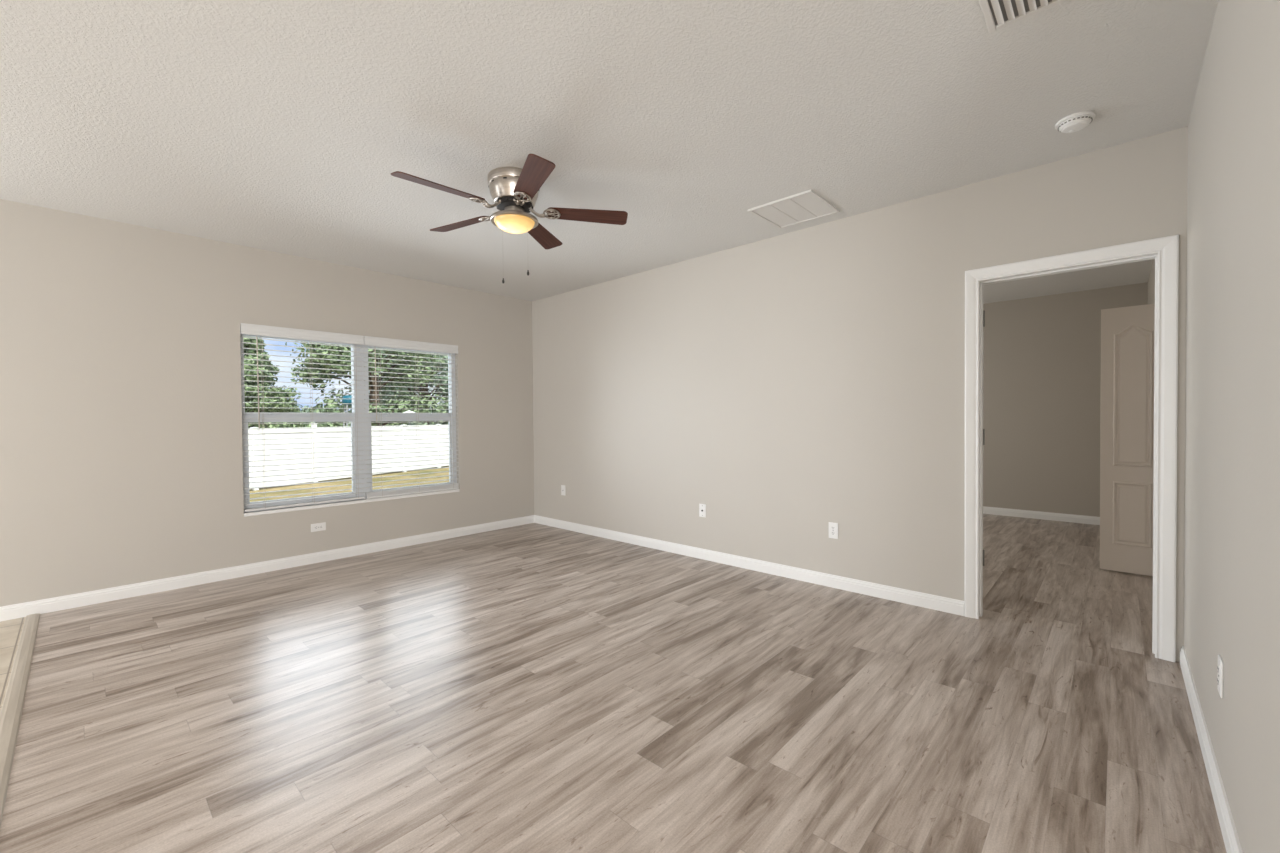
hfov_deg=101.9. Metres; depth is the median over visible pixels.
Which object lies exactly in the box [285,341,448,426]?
tree
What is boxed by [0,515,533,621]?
baseboard
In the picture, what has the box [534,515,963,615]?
baseboard
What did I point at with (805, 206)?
ceiling vent
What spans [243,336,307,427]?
tree
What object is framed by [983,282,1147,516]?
wall
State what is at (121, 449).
wall
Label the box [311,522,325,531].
wall outlet
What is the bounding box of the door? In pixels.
[1100,304,1154,575]
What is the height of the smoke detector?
0.044 m
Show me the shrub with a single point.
(305, 406)
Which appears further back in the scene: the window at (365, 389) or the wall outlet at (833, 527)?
the window at (365, 389)
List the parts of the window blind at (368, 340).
ladder cord, rail, ladder cord, ladder cord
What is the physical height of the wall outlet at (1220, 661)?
0.115 m
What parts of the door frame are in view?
casing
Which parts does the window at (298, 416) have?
sash, sash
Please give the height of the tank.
2.702 m
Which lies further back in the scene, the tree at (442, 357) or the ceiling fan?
the tree at (442, 357)
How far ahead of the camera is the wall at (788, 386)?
3.81 m
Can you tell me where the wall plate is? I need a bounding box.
[561,485,564,495]
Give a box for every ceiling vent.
[748,189,839,228]
[978,0,1065,32]
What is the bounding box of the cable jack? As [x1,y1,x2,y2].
[699,504,705,516]
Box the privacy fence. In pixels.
[248,423,448,490]
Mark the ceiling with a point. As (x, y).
(280, 126)
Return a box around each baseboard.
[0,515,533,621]
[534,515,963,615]
[983,506,1099,524]
[1180,646,1242,852]
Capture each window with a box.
[240,332,363,511]
[361,345,456,496]
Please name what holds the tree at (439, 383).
on the ground
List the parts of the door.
panel, panel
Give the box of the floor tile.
[0,617,25,712]
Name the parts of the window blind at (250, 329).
ladder cord, rail, ladder cord, ladder cord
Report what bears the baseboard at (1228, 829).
attached to the wall at (1232, 544)
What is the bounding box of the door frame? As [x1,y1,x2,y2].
[964,234,1178,661]
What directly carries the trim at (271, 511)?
attached to the wall at (121, 449)
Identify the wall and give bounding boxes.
[0,199,533,606]
[532,126,1187,661]
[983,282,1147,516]
[1147,0,1279,852]
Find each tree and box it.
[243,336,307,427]
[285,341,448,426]
[368,348,448,425]
[419,357,448,412]
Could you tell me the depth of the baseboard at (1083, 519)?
6.15 m
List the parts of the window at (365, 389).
sash, sash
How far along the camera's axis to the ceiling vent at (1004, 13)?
1.79 m
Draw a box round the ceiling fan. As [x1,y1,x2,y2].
[391,154,627,282]
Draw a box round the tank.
[342,395,351,426]
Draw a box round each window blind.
[240,323,364,511]
[363,336,458,498]
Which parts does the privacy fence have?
panel, post, panel, post, panel, panel, post, panel, post, panel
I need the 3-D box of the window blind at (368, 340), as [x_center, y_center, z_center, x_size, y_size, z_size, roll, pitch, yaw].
[-2.251,-0.089,5.173,0.070,1.515,0.926,0,1,43]
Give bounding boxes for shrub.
[299,405,350,426]
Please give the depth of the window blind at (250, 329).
4.43 m
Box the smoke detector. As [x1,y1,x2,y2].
[1055,111,1095,132]
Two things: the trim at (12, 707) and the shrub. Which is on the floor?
the trim at (12, 707)
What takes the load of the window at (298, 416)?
in the wall at (121, 449)
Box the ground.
[249,465,448,501]
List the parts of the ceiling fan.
blade, blade, motor, lamp shade, blade, blade, blade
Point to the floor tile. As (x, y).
(10, 630)
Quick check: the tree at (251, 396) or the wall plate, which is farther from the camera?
the tree at (251, 396)
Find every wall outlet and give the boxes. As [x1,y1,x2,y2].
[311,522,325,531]
[829,522,837,538]
[1217,654,1223,697]
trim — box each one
[0,613,39,826]
[244,489,459,516]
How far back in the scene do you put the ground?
14.91 m
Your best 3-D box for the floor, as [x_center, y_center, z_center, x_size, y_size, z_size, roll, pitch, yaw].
[2.145,1.227,3.286,9.000,0.120,8.105,0,1,43]
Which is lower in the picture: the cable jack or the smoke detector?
the cable jack
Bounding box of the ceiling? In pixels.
[0,0,1217,303]
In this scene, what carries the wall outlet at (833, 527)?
attached to the wall at (788, 386)
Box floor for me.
[0,514,1226,852]
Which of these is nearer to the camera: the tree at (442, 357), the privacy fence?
the privacy fence
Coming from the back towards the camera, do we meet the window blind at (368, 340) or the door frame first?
the window blind at (368, 340)
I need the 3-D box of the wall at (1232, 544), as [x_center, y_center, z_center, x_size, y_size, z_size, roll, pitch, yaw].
[3.594,-0.111,3.025,0.740,2.740,6.420,0,1,43]
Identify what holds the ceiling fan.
hanging from the ceiling

